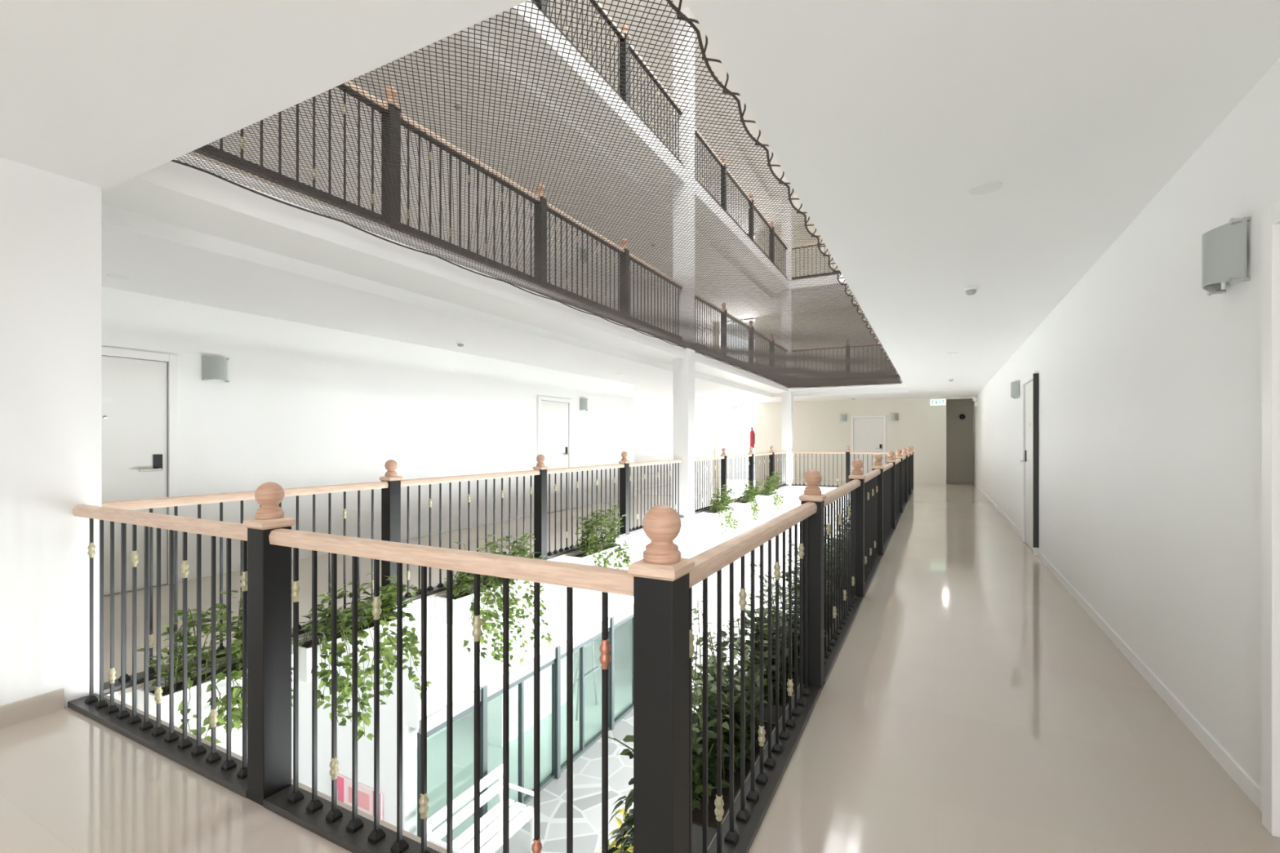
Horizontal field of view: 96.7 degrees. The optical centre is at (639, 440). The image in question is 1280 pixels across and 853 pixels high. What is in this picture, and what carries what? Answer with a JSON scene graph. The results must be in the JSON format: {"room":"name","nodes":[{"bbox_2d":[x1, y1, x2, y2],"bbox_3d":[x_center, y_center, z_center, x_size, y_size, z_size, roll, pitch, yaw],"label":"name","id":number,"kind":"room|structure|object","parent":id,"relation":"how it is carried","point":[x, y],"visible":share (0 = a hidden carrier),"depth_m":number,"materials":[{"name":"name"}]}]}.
{"room":"atrium corridor","nodes":[
{"label":"atrium corridor","id":0,"kind":"room"},
{"bbox_2d":[0,157,101,707],"bbox_3d":[-5.483,-3.105,1.812,3.600,9.450,4.550,0,0,28],"label":"wall","id":1,"kind":"structure","parent":0,"point":[51,223],"depth_m":2.82,"materials":[{"name":"white paint"}]},
{"bbox_2d":[0,688,64,728],"bbox_3d":[-3.870,1.300,1.000,0.012,0.100,4.200,0,0,28],"label":"baseboard","id":2,"kind":"structure","parent":1,"relation":"attached to","point":[15,713],"depth_m":2.76,"materials":[{"name":"beige tile"}]},
{"bbox_2d":[171,0,902,388],"bbox_3d":[2.246,-1.567,9.257,3.219,0.154,15.610,0,0,28],"label":"safety net","id":3,"kind":"object","parent":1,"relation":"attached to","point":[834,378],"visible":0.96,"depth_m":3.87,"materials":[{"name":"fabric"}]},
{"bbox_2d":[468,0,848,294],"bbox_3d":[2.081,-4.625,10.754,8.760,0.250,27.400,0,0,28],"label":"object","id":4,"kind":"structure","parent":1,"relation":"attached to","point":[528,4],"depth_m":7.81,"materials":[{"name":"paint"}]},
{"bbox_2d":[101,87,714,595],"bbox_3d":[-1.236,-3.105,12.678,1.100,9.450,18.650,0,0,28],"label":"wall","id":5,"kind":"structure","parent":0,"point":[302,405],"depth_m":7.14,"materials":[{"name":"white paint"}]},
{"bbox_2d":[101,346,177,595],"bbox_3d":[-4.611,0.273,4.914,0.082,2.155,1.050,0,0,28],"label":"door","id":6,"kind":"structure","parent":5,"relation":"in","point":[140,388],"depth_m":5.13,"materials":[{"name":"laminate"}]},
{"bbox_2d":[201,355,230,382],"bbox_3d":[-4.210,-0.710,5.664,0.101,0.251,0.228,0,0,28],"label":"wall sconce","id":7,"kind":"object","parent":5,"relation":"attached to","point":[213,368],"visible":1,"depth_m":5.61,"materials":[{"name":"white plastic"}]},
{"bbox_2d":[537,395,571,512],"bbox_3d":[-1.586,0.273,10.724,0.082,2.155,1.050,0,0,28],"label":"door","id":8,"kind":"structure","parent":5,"relation":"in","point":[553,414],"depth_m":10.75,"materials":[{"name":"laminate"}]},
{"bbox_2d":[186,499,781,835],"bbox_3d":[-1.060,3.050,10.135,2.360,2.720,23.000,0,0,28],"label":"wall","id":9,"kind":"structure","parent":0,"point":[587,604],"depth_m":6.13,"materials":[{"name":"white paint"}]},
{"bbox_2d":[337,774,382,820],"bbox_3d":[-2.920,3.960,5.869,0.740,0.840,0.028,0,0,28],"label":"poster board","id":10,"kind":"object","parent":9,"relation":"attached to","point":[365,793],"visible":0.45,"depth_m":5.83,"materials":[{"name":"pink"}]},
{"bbox_2d":[101,153,906,393],"bbox_3d":[2.081,-1.565,10.754,8.760,0.250,27.400,0,0,28],"label":"beam","id":11,"kind":"structure","parent":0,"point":[172,193],"depth_m":4.50,"materials":[{"name":"paint"}]},
{"bbox_2d":[187,151,901,383],"bbox_3d":[2.081,-1.700,10.754,8.760,0.020,27.400,0,0,28],"label":"floor","id":12,"kind":"structure","parent":0,"point":[197,154],"depth_m":4.18,"materials":[{"name":"beige tile"}]},
{"bbox_2d":[193,80,389,226],"bbox_3d":[-2.483,-2.219,3.827,0.110,1.017,1.794,0,0,28],"label":"bay","id":13,"kind":"object","parent":12,"relation":"on","point":[345,84],"visible":0.32,"depth_m":4.16,"materials":[{"name":"black metal"}]},
{"bbox_2d":[381,85,402,231],"bbox_3d":[-2.044,-2.305,4.672,0.124,1.191,0.124,0,0,28],"label":"newel post","id":14,"kind":"object","parent":12,"relation":"on","point":[387,89],"visible":0.6,"depth_m":4.63,"materials":[{"name":"black metal"}]},
{"bbox_2d":[400,113,540,285],"bbox_3d":[-1.584,-2.219,5.554,0.110,1.017,1.881,0,0,28],"label":"bay","id":15,"kind":"object","parent":12,"relation":"on","point":[447,244],"visible":0.54,"depth_m":5.42,"materials":[{"name":"black metal"}]},
{"bbox_2d":[533,183,548,288],"bbox_3d":[-1.125,-2.305,6.437,0.124,1.191,0.124,0,0,28],"label":"newel post","id":16,"kind":"object","parent":12,"relation":"on","point":[543,186],"visible":0.59,"depth_m":6.40,"materials":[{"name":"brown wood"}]},
{"bbox_2d":[546,202,624,317],"bbox_3d":[-0.675,-2.219,7.302,0.110,1.017,1.841,0,0,28],"label":"bay","id":17,"kind":"object","parent":12,"relation":"on","point":[553,207],"visible":0.49,"depth_m":7.15,"materials":[{"name":"black metal"}]},
{"bbox_2d":[619,238,630,319],"bbox_3d":[-0.225,-2.305,8.166,0.124,1.191,0.124,0,0,28],"label":"newel post","id":18,"kind":"object","parent":12,"relation":"on","point":[624,267],"visible":0.52,"depth_m":8.12,"materials":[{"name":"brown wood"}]},
{"bbox_2d":[629,253,682,338],"bbox_3d":[0.261,-2.219,9.099,0.110,1.017,1.994,0,0,28],"label":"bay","id":19,"kind":"object","parent":12,"relation":"on","point":[634,261],"visible":0.29,"depth_m":8.94,"materials":[{"name":"black metal"}]},
{"bbox_2d":[694,293,724,355],"bbox_3d":[1.301,-2.219,11.097,0.110,1.017,1.904,0,0,28],"label":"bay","id":20,"kind":"object","parent":12,"relation":"on","point":[710,305],"visible":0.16,"depth_m":11.20,"materials":[{"name":"black metal"}]},
{"bbox_2d":[726,311,751,361],"bbox_3d":[2.227,-2.219,12.876,0.110,1.017,1.891,0,0,28],"label":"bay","id":21,"kind":"object","parent":12,"relation":"on","point":[726,312],"visible":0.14,"depth_m":12.66,"materials":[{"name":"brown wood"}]},
{"bbox_2d":[349,28,859,339],"bbox_3d":[2.081,-4.445,10.754,8.760,0.110,27.400,0,0,28],"label":"ceiling","id":22,"kind":"structure","parent":0,"point":[446,39],"depth_m":8.50,"materials":[{"name":"paint"}]},
{"bbox_2d":[416,567,799,852],"bbox_3d":[2.081,4.500,10.754,8.760,0.220,27.400,0,0,28],"label":"floor","id":23,"kind":"structure","parent":0,"point":[464,730],"depth_m":7.70,"materials":[{"name":"tile"}]},
{"bbox_2d":[426,764,533,852],"bbox_3d":[-1.570,4.005,5.733,0.500,0.810,1.100,0,0,28],"label":"bench","id":24,"kind":"object","parent":23,"relation":"on","point":[495,843],"visible":0.7,"depth_m":5.82,"materials":[{"name":"paint"}]},
{"bbox_2d":[417,604,633,837],"bbox_3d":[-0.917,3.553,7.806,0.106,1.715,5.202,0,0,28],"label":"glass screen","id":25,"kind":"object","parent":23,"relation":"on","point":[436,721],"visible":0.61,"depth_m":7.23,"materials":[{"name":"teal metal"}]},
{"bbox_2d":[487,656,566,747],"bbox_3d":[-1.776,3.960,9.041,0.560,0.900,1.860,0,0,28],"label":"countertop","id":26,"kind":"structure","parent":23,"relation":"on","point":[495,706],"depth_m":8.59,"materials":[{"name":"white plastic"}]},
{"bbox_2d":[573,640,599,720],"bbox_3d":[-0.997,3.661,9.256,0.418,1.506,0.636,0,0,28],"label":"easel","id":27,"kind":"object","parent":23,"relation":"on","point":[594,669],"visible":0.56,"depth_m":9.27,"materials":[{"name":"silver metal"}]},
{"bbox_2d":[593,808,633,852],"bbox_3d":[-0.169,3.695,4.509,0.531,1.431,0.618,0,0,-11],"label":"potted croton","id":28,"kind":"object","parent":23,"relation":"on","point":[619,821],"visible":0.23,"depth_m":4.50,"materials":[{"name":"plant"}]},
{"bbox_2d":[672,7,694,688],"bbox_3d":[0.782,-1.710,10.122,0.300,12.240,0.300,0,0,28],"label":"pillar","id":29,"kind":"structure","parent":23,"relation":"on","point":[683,369],"depth_m":10.00,"materials":[{"name":"white paint"}]},
{"bbox_2d":[781,186,793,586],"bbox_3d":[4.449,-1.710,17.165,0.300,12.240,0.300,0,0,28],"label":"pillar","id":30,"kind":"structure","parent":23,"relation":"on","point":[787,397],"depth_m":17.04,"materials":[{"name":"white paint"}]},
{"bbox_2d":[0,0,1279,409],"bbox_3d":[2.081,-1.385,10.754,8.760,0.110,27.400,0,0,28],"label":"ceiling","id":31,"kind":"structure","parent":0,"point":[882,117],"depth_m":2.38,"materials":[{"name":"paint"}]},
{"bbox_2d":[930,396,946,405],"bbox_3d":[9.094,-1.200,17.361,0.420,0.260,0.034,0,0,28],"label":"exit sign","id":32,"kind":"object","parent":31,"relation":"hanging from","point":[933,402],"visible":1,"depth_m":17.35,"materials":[{"name":"white plastic"}]},
{"bbox_2d":[968,181,1002,195],"bbox_3d":[1.820,-1.327,2.998,0.150,0.007,0.150,0,0,28],"label":"recessed light","id":33,"kind":"object","parent":31,"relation":"in","point":[987,187],"visible":1,"depth_m":2.98,"materials":[{"name":"white plastic"}]},
{"bbox_2d":[0,471,1279,852],"bbox_3d":[2.081,1.360,10.754,8.760,0.020,27.400,0,0,28],"label":"floor","id":34,"kind":"structure","parent":0,"point":[969,702],"depth_m":2.52,"materials":[{"name":"beige tile"}]},
{"bbox_2d":[67,504,247,798],"bbox_3d":[-2.165,0.842,2.559,1.594,1.017,0.110,0,0,28],"label":"bay","id":35,"kind":"object","parent":34,"relation":"on","point":[221,768],"visible":0.94,"depth_m":2.49,"materials":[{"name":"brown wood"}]},
{"bbox_2d":[101,481,388,694],"bbox_3d":[-2.483,0.842,3.827,0.110,1.017,1.794,0,0,28],"label":"bay","id":36,"kind":"object","parent":34,"relation":"on","point":[133,504],"visible":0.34,"depth_m":3.53,"materials":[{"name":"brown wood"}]},
{"bbox_2d":[243,482,295,806],"bbox_3d":[-1.409,0.754,2.165,0.124,1.191,0.124,0,0,28],"label":"newel post","id":37,"kind":"object","parent":34,"relation":"on","point":[268,566],"visible":1,"depth_m":2.13,"materials":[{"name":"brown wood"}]},
{"bbox_2d":[379,459,402,604],"bbox_3d":[-2.044,0.754,4.672,0.124,1.191,0.124,0,0,28],"label":"newel post","id":38,"kind":"object","parent":34,"relation":"on","point":[391,495],"visible":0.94,"depth_m":4.63,"materials":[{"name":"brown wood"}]},
{"bbox_2d":[263,528,633,852],"bbox_3d":[-0.678,0.842,1.784,1.541,1.017,0.110,0,0,28],"label":"bay","id":39,"kind":"object","parent":34,"relation":"on","point":[353,832],"visible":0.99,"depth_m":1.79,"materials":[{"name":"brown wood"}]},
{"bbox_2d":[400,470,540,602],"bbox_3d":[-1.584,0.842,5.554,0.110,1.017,1.881,0,0,28],"label":"bay","id":40,"kind":"object","parent":34,"relation":"on","point":[430,590],"visible":0.59,"depth_m":5.38,"materials":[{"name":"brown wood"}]},
{"bbox_2d":[533,454,548,559],"bbox_3d":[-1.125,0.754,6.437,0.124,1.191,0.124,0,0,28],"label":"newel post","id":41,"kind":"object","parent":34,"relation":"on","point":[540,481],"visible":0.96,"depth_m":6.40,"materials":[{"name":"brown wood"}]},
{"bbox_2d":[546,463,626,559],"bbox_3d":[-0.675,0.842,7.302,0.110,1.017,1.841,0,0,28],"label":"bay","id":42,"kind":"object","parent":34,"relation":"on","point":[566,549],"visible":0.83,"depth_m":7.08,"materials":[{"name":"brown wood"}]},
{"bbox_2d":[618,451,630,534],"bbox_3d":[-0.225,0.754,8.166,0.124,1.191,0.124,0,0,28],"label":"newel post","id":43,"kind":"object","parent":34,"relation":"on","point":[624,472],"visible":0.96,"depth_m":8.13,"materials":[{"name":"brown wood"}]},
{"bbox_2d":[629,459,684,533],"bbox_3d":[0.261,0.842,9.099,0.110,1.017,1.994,0,0,28],"label":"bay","id":44,"kind":"object","parent":34,"relation":"on","point":[633,530],"visible":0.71,"depth_m":8.94,"materials":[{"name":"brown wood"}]},
{"bbox_2d":[627,504,694,852],"bbox_3d":[0.054,0.754,1.404,0.124,1.191,0.124,0,0,28],"label":"newel post","id":45,"kind":"object","parent":34,"relation":"on","point":[661,579],"visible":1,"depth_m":1.36,"materials":[{"name":"grey paint"}]},
{"bbox_2d":[599,595,775,852],"bbox_3d":[0.237,1.402,2.487,0.528,1.527,0.991,0,0,28],"label":"plant","id":46,"kind":"object","parent":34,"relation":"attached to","point":[697,695],"visible":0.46,"depth_m":2.33,"materials":[{"name":"green plant"}]},
{"bbox_2d":[694,456,724,514],"bbox_3d":[1.301,0.842,11.097,0.110,1.017,1.904,0,0,28],"label":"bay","id":47,"kind":"object","parent":34,"relation":"on","point":[704,508],"visible":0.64,"depth_m":11.09,"materials":[{"name":"black metal"}]},
{"bbox_2d":[720,448,727,497],"bbox_3d":[1.766,0.754,11.989,0.124,1.191,0.124,0,0,28],"label":"newel post","id":48,"kind":"object","parent":34,"relation":"on","point":[723,450],"visible":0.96,"depth_m":11.94,"materials":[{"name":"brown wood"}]},
{"bbox_2d":[726,453,751,502],"bbox_3d":[2.227,0.842,12.876,0.110,1.017,1.891,0,0,28],"label":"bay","id":49,"kind":"object","parent":34,"relation":"on","point":[748,455],"visible":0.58,"depth_m":12.82,"materials":[{"name":"black metal"}]},
{"bbox_2d":[747,446,754,488],"bbox_3d":[2.689,0.754,13.763,0.124,1.191,0.124,0,0,28],"label":"newel post","id":50,"kind":"object","parent":34,"relation":"on","point":[751,458],"visible":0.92,"depth_m":13.72,"materials":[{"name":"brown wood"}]},
{"bbox_2d":[688,502,821,852],"bbox_3d":[0.500,0.842,2.260,0.110,1.017,1.821,0,0,28],"label":"bay","id":51,"kind":"object","parent":34,"relation":"on","point":[738,831],"visible":0.92,"depth_m":2.09,"materials":[{"name":"black metal"}]},
{"bbox_2d":[713,560,799,722],"bbox_3d":[0.711,1.412,3.401,0.531,1.518,0.963,0,0,28],"label":"plant","id":52,"kind":"object","parent":34,"relation":"attached to","point":[748,612],"visible":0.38,"depth_m":3.18,"materials":[{"name":"green plant"}]},
{"bbox_2d":[753,452,772,494],"bbox_3d":[3.139,0.842,14.628,0.110,1.017,1.841,0,0,28],"label":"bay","id":53,"kind":"object","parent":34,"relation":"on","point":[770,453],"visible":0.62,"depth_m":14.62,"materials":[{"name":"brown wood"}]},
{"bbox_2d":[768,446,774,484],"bbox_3d":[3.590,0.754,15.493,0.124,1.191,0.124,0,0,28],"label":"newel post","id":54,"kind":"object","parent":34,"relation":"on","point":[771,448],"visible":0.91,"depth_m":15.45,"materials":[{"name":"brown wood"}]},
{"bbox_2d":[773,451,788,488],"bbox_3d":[3.999,0.842,16.280,0.110,1.017,1.664,0,0,28],"label":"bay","id":55,"kind":"object","parent":34,"relation":"on","point":[780,453],"visible":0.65,"depth_m":16.38,"materials":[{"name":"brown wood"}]},
{"bbox_2d":[771,523,839,642],"bbox_3d":[1.197,1.401,4.309,0.508,1.536,0.980,0,0,28],"label":"potted shrub","id":56,"kind":"object","parent":34,"relation":"attached to","point":[793,544],"visible":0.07,"depth_m":4.22,"materials":[{"name":"green plant"}]},
{"bbox_2d":[798,469,826,689],"bbox_3d":[0.945,0.754,3.115,0.124,1.191,0.124,0,0,28],"label":"newel post","id":57,"kind":"object","parent":34,"relation":"on","point":[812,478],"visible":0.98,"depth_m":3.07,"materials":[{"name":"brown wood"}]},
{"bbox_2d":[792,515,844,609],"bbox_3d":[1.664,1.402,5.228,0.528,1.527,0.991,0,0,28],"label":"potted shrub","id":58,"kind":"object","parent":34,"relation":"attached to","point":[827,515],"visible":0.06,"depth_m":5.12,"materials":[{"name":"green plant"}]},
{"bbox_2d":[791,451,845,487],"bbox_3d":[5.227,0.842,16.670,1.532,1.017,0.110,0,0,28],"label":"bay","id":59,"kind":"object","parent":34,"relation":"on","point":[816,452],"visible":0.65,"depth_m":16.52,"materials":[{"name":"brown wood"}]},
{"bbox_2d":[824,479,863,684],"bbox_3d":[1.405,0.842,3.998,0.110,1.017,1.881,0,0,28],"label":"bay","id":60,"kind":"object","parent":34,"relation":"on","point":[837,633],"visible":0.85,"depth_m":3.89,"materials":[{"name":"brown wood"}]},
{"bbox_2d":[845,445,850,483],"bbox_3d":[5.955,0.754,16.291,0.124,1.191,0.124,0,0,28],"label":"newel post","id":61,"kind":"object","parent":34,"relation":"on","point":[847,451],"visible":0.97,"depth_m":16.25,"materials":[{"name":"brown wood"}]},
{"bbox_2d":[848,458,866,597],"bbox_3d":[1.864,0.754,4.881,0.124,1.191,0.124,0,0,28],"label":"newel post","id":62,"kind":"object","parent":34,"relation":"on","point":[857,464],"visible":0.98,"depth_m":4.83,"materials":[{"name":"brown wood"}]},
{"bbox_2d":[864,469,882,596],"bbox_3d":[2.314,0.842,5.745,0.110,1.017,1.841,0,0,28],"label":"railing","id":63,"kind":"object","parent":34,"relation":"on","point":[873,560],"visible":0.69,"depth_m":5.84,"materials":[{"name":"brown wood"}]},
{"bbox_2d":[849,452,902,474],"bbox_3d":[6.683,0.842,15.912,1.531,1.017,0.110,0,0,28],"label":"railing","id":64,"kind":"object","parent":34,"relation":"on","point":[854,453],"visible":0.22,"depth_m":15.99,"materials":[{"name":"brown wood"}]},
{"bbox_2d":[871,453,884,556],"bbox_3d":[2.765,0.754,6.610,0.124,1.191,0.124,0,0,28],"label":"newel post","id":65,"kind":"object","parent":34,"relation":"on","point":[877,458],"visible":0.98,"depth_m":6.56,"materials":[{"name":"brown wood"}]},
{"bbox_2d":[883,462,894,555],"bbox_3d":[3.273,0.842,7.586,0.110,1.017,2.091,0,0,28],"label":"railing","id":66,"kind":"object","parent":34,"relation":"on","point":[888,532],"visible":0.7,"depth_m":7.74,"materials":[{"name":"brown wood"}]},
{"bbox_2d":[886,450,896,529],"bbox_3d":[3.780,0.754,8.562,0.124,1.191,0.124,0,0,28],"label":"newel post","id":67,"kind":"object","parent":34,"relation":"on","point":[891,454],"visible":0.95,"depth_m":8.51,"materials":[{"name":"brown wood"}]},
{"bbox_2d":[895,458,902,528],"bbox_3d":[4.268,0.842,9.498,0.110,1.017,2.001,0,0,28],"label":"railing","id":68,"kind":"object","parent":34,"relation":"on","point":[898,515],"visible":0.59,"depth_m":9.75,"materials":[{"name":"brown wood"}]},
{"bbox_2d":[895,448,902,513],"bbox_3d":[4.755,0.754,10.433,0.124,1.191,0.124,0,0,28],"label":"newel post","id":69,"kind":"object","parent":34,"relation":"on","point":[899,451],"visible":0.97,"depth_m":10.38,"materials":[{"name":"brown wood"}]},
{"bbox_2d":[902,447,907,502],"bbox_3d":[5.678,0.754,12.207,0.124,1.191,0.124,0,0,28],"label":"newel post","id":70,"kind":"object","parent":34,"relation":"on","point":[904,450],"visible":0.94,"depth_m":12.16,"materials":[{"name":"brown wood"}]},
{"bbox_2d":[902,455,906,512],"bbox_3d":[5.217,0.842,11.320,0.110,1.017,1.891,0,0,28],"label":"railing","id":71,"kind":"object","parent":34,"relation":"on","point":[904,504],"visible":0.4,"depth_m":11.63,"materials":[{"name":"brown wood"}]},
{"bbox_2d":[906,446,911,494],"bbox_3d":[6.579,0.754,13.937,0.124,1.191,0.124,0,0,28],"label":"newel post","id":72,"kind":"object","parent":34,"relation":"on","point":[908,448],"visible":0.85,"depth_m":13.88,"materials":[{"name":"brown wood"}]},
{"bbox_2d":[909,445,914,488],"bbox_3d":[7.410,0.754,15.534,0.124,1.191,0.124,0,0,28],"label":"newel post","id":73,"kind":"object","parent":34,"relation":"on","point":[911,446],"visible":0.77,"depth_m":15.47,"materials":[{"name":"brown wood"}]},
{"bbox_2d":[546,0,812,239],"bbox_3d":[2.081,-7.505,10.754,8.760,0.110,27.400,0,0,28],"label":"ceiling","id":74,"kind":"structure","parent":0,"point":[797,203],"depth_m":11.72,"materials":[{"name":"paint"}]},
{"bbox_2d":[528,0,839,280],"bbox_3d":[2.081,-4.760,10.754,8.760,0.020,27.400,0,0,28],"label":"floor","id":75,"kind":"structure","parent":0,"point":[534,5],"depth_m":8.00,"materials":[{"name":"white concrete"}]},
{"bbox_2d":[546,0,626,103],"bbox_3d":[-0.675,-5.279,7.302,0.110,1.017,1.841,0,0,28],"label":"bay","id":76,"kind":"object","parent":75,"relation":"on","point":[593,3],"visible":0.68,"depth_m":7.50,"materials":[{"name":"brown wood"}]},
{"bbox_2d":[619,24,630,106],"bbox_3d":[-0.225,-5.365,8.166,0.124,1.191,0.124,0,0,28],"label":"newel post","id":77,"kind":"object","parent":75,"relation":"on","point":[626,46],"visible":0.7,"depth_m":8.13,"materials":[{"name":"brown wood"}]},
{"bbox_2d":[629,41,684,166],"bbox_3d":[0.261,-5.279,9.099,0.110,1.017,1.994,0,0,28],"label":"bay","id":78,"kind":"object","parent":75,"relation":"on","point":[631,46],"visible":0.59,"depth_m":8.97,"materials":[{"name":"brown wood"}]},
{"bbox_2d":[694,126,724,208],"bbox_3d":[1.301,-5.279,11.097,0.110,1.017,1.904,0,0,28],"label":"bay","id":79,"kind":"object","parent":75,"relation":"on","point":[695,129],"visible":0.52,"depth_m":11.19,"materials":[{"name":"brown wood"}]},
{"bbox_2d":[721,157,727,212],"bbox_3d":[1.766,-5.365,11.989,0.124,1.191,0.124,0,0,28],"label":"newel post","id":80,"kind":"object","parent":75,"relation":"on","point":[724,163],"visible":0.48,"depth_m":11.94,"materials":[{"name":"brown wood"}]},
{"bbox_2d":[726,168,751,239],"bbox_3d":[2.227,-5.279,12.876,0.110,1.017,1.891,0,0,28],"label":"bay","id":81,"kind":"object","parent":75,"relation":"on","point":[735,184],"visible":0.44,"depth_m":12.87,"materials":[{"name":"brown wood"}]},
{"bbox_2d":[749,194,754,240],"bbox_3d":[2.689,-5.365,13.763,0.124,1.191,0.124,0,0,28],"label":"newel post","id":82,"kind":"object","parent":75,"relation":"on","point":[750,195],"visible":0.52,"depth_m":13.72,"materials":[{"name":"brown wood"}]},
{"bbox_2d":[753,204,772,261],"bbox_3d":[3.139,-5.279,14.628,0.110,1.017,1.841,0,0,28],"label":"bay","id":83,"kind":"object","parent":75,"relation":"on","point":[755,207],"visible":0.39,"depth_m":14.62,"materials":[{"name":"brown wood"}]},
{"bbox_2d":[773,230,788,279],"bbox_3d":[3.999,-5.279,16.280,0.110,1.017,1.664,0,0,28],"label":"bay","id":84,"kind":"object","parent":75,"relation":"on","point":[783,244],"visible":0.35,"depth_m":16.28,"materials":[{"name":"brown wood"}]},
{"bbox_2d":[791,241,840,279],"bbox_3d":[5.227,-5.279,16.670,1.532,1.017,0.110,0,0,28],"label":"bay","id":85,"kind":"object","parent":75,"relation":"on","point":[822,242],"visible":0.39,"depth_m":16.67,"materials":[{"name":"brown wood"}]},
{"bbox_2d":[640,0,794,195],"bbox_3d":[2.081,-7.695,10.754,8.760,0.270,27.400,0,0,28],"label":"ceiling","id":86,"kind":"structure","parent":0,"point":[719,71],"depth_m":12.52,"materials":[{"name":"paint"}]},
{"bbox_2d":[714,222,975,567],"bbox_3d":[6.425,-1.710,19.316,8.560,12.240,0.200,0,0,28],"label":"wall","id":87,"kind":"structure","parent":0,"point":[921,425],"depth_m":19.16,"materials":[{"name":"beige paint"}]},
{"bbox_2d":[704,484,742,541],"bbox_3d":[1.687,1.381,11.067,0.564,1.035,1.056,0,0,28],"label":"trailing plant","id":88,"kind":"object","parent":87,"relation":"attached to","point":[718,515],"visible":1,"depth_m":10.88,"materials":[{"name":"green plant"}]},
{"bbox_2d":[735,478,767,520],"bbox_3d":[2.539,1.331,12.760,0.513,0.962,1.060,0,0,28],"label":"trailing plant","id":89,"kind":"object","parent":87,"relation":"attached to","point":[751,504],"visible":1,"depth_m":12.61,"materials":[{"name":"green plant"}]},
{"bbox_2d":[749,426,755,448],"bbox_3d":[4.052,-0.098,20.489,0.208,0.775,0.206,0,0,-22],"label":"fire extinguisher","id":90,"kind":"object","parent":87,"relation":"attached to","point":[752,434],"visible":0.84,"depth_m":20.42,"materials":[{"name":"red metal"}]},
{"bbox_2d":[759,471,784,513],"bbox_3d":[3.421,1.311,14.451,0.516,1.053,1.098,0,0,28],"label":"trailing plant","id":91,"kind":"object","parent":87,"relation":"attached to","point":[768,497],"visible":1,"depth_m":14.22,"materials":[{"name":"green plant"}]},
{"bbox_2d":[851,415,885,474],"bbox_3d":[7.469,0.273,18.613,1.050,2.155,0.082,0,0,28],"label":"door","id":92,"kind":"structure","parent":87,"relation":"in","point":[868,432],"depth_m":18.63,"materials":[{"name":"laminate"}]},
{"bbox_2d":[946,399,973,481],"bbox_3d":[10.156,-3.050,18.275,0.980,8.800,1.400,0,0,28],"label":"wall","id":93,"kind":"structure","parent":0,"point":[959,432],"depth_m":18.67,"materials":[{"name":"beige paint"}]},
{"bbox_2d":[973,57,1279,788],"bbox_3d":[5.877,-1.710,8.778,0.200,12.240,27.400,0,0,28],"label":"wall","id":94,"kind":"structure","parent":0,"point":[1150,382],"depth_m":2.94,"materials":[{"name":"white paint"}]},
{"bbox_2d":[114,486,844,708],"bbox_3d":[2.081,1.495,10.754,8.760,0.250,27.400,0,0,28],"label":"trim","id":95,"kind":"structure","parent":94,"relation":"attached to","point":[637,541],"depth_m":8.10,"materials":[{"name":"paint"}]},
{"bbox_2d":[136,590,293,743],"bbox_3d":[-2.378,1.301,3.338,0.490,0.795,0.792,0,0,28],"label":"trailing plant","id":96,"kind":"object","parent":95,"relation":"attached to","point":[236,648],"visible":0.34,"depth_m":3.19,"materials":[{"name":"green plant"}]},
{"bbox_2d":[291,572,433,741],"bbox_3d":[-1.969,1.512,4.101,0.512,1.083,0.913,0,0,28],"label":"trailing plant","id":97,"kind":"object","parent":95,"relation":"attached to","point":[388,620],"visible":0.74,"depth_m":3.97,"materials":[{"name":"green plant"}]},
{"bbox_2d":[435,532,552,667],"bbox_3d":[-1.314,1.500,5.362,0.509,1.230,1.230,0,0,28],"label":"trailing plant","id":98,"kind":"object","parent":95,"relation":"attached to","point":[491,589],"visible":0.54,"depth_m":5.19,"materials":[{"name":"green plant"}]},
{"bbox_2d":[565,502,631,568],"bbox_3d":[-0.430,1.309,7.058,0.511,0.956,1.027,0,0,28],"label":"trailing plant","id":99,"kind":"object","parent":95,"relation":"attached to","point":[609,553],"visible":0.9,"depth_m":6.99,"materials":[{"name":"green plant"}]},
{"bbox_2d":[1010,380,1020,399],"bbox_3d":[5.421,-0.730,8.227,0.101,0.251,0.228,0,0,28],"label":"wall sconce","id":100,"kind":"object","parent":94,"relation":"attached to","point":[1015,386],"visible":1,"depth_m":8.16,"materials":[{"name":"white plastic"}]},
{"bbox_2d":[1020,371,1039,555],"bbox_3d":[4.849,0.273,7.107,0.082,2.155,1.064,0,0,28],"label":"door","id":101,"kind":"structure","parent":94,"relation":"in","point":[1030,384],"depth_m":7.08,"materials":[{"name":"laminate"}]},
{"bbox_2d":[974,482,1262,812],"bbox_3d":[4.860,1.315,7.053,0.012,0.070,23.000,0,0,28],"label":"baseboard","id":102,"kind":"structure","parent":94,"relation":"attached to","point":[1253,791],"depth_m":2.86,"materials":[{"name":"white paint"}]},
{"bbox_2d":[1201,217,1250,295],"bbox_3d":[2.327,-0.730,2.284,0.101,0.251,0.228,0,0,28],"label":"wall sconce","id":103,"kind":"object","parent":94,"relation":"attached to","point":[1224,247],"visible":1,"depth_m":2.22,"materials":[{"name":"white plastic"}]},
{"bbox_2d":[1262,199,1279,837],"bbox_3d":[1.947,0.273,1.534,0.082,2.155,1.050,0,0,28],"label":"door","id":104,"kind":"structure","parent":94,"relation":"in","point":[1271,215],"depth_m":1.94,"materials":[{"name":"laminate"}]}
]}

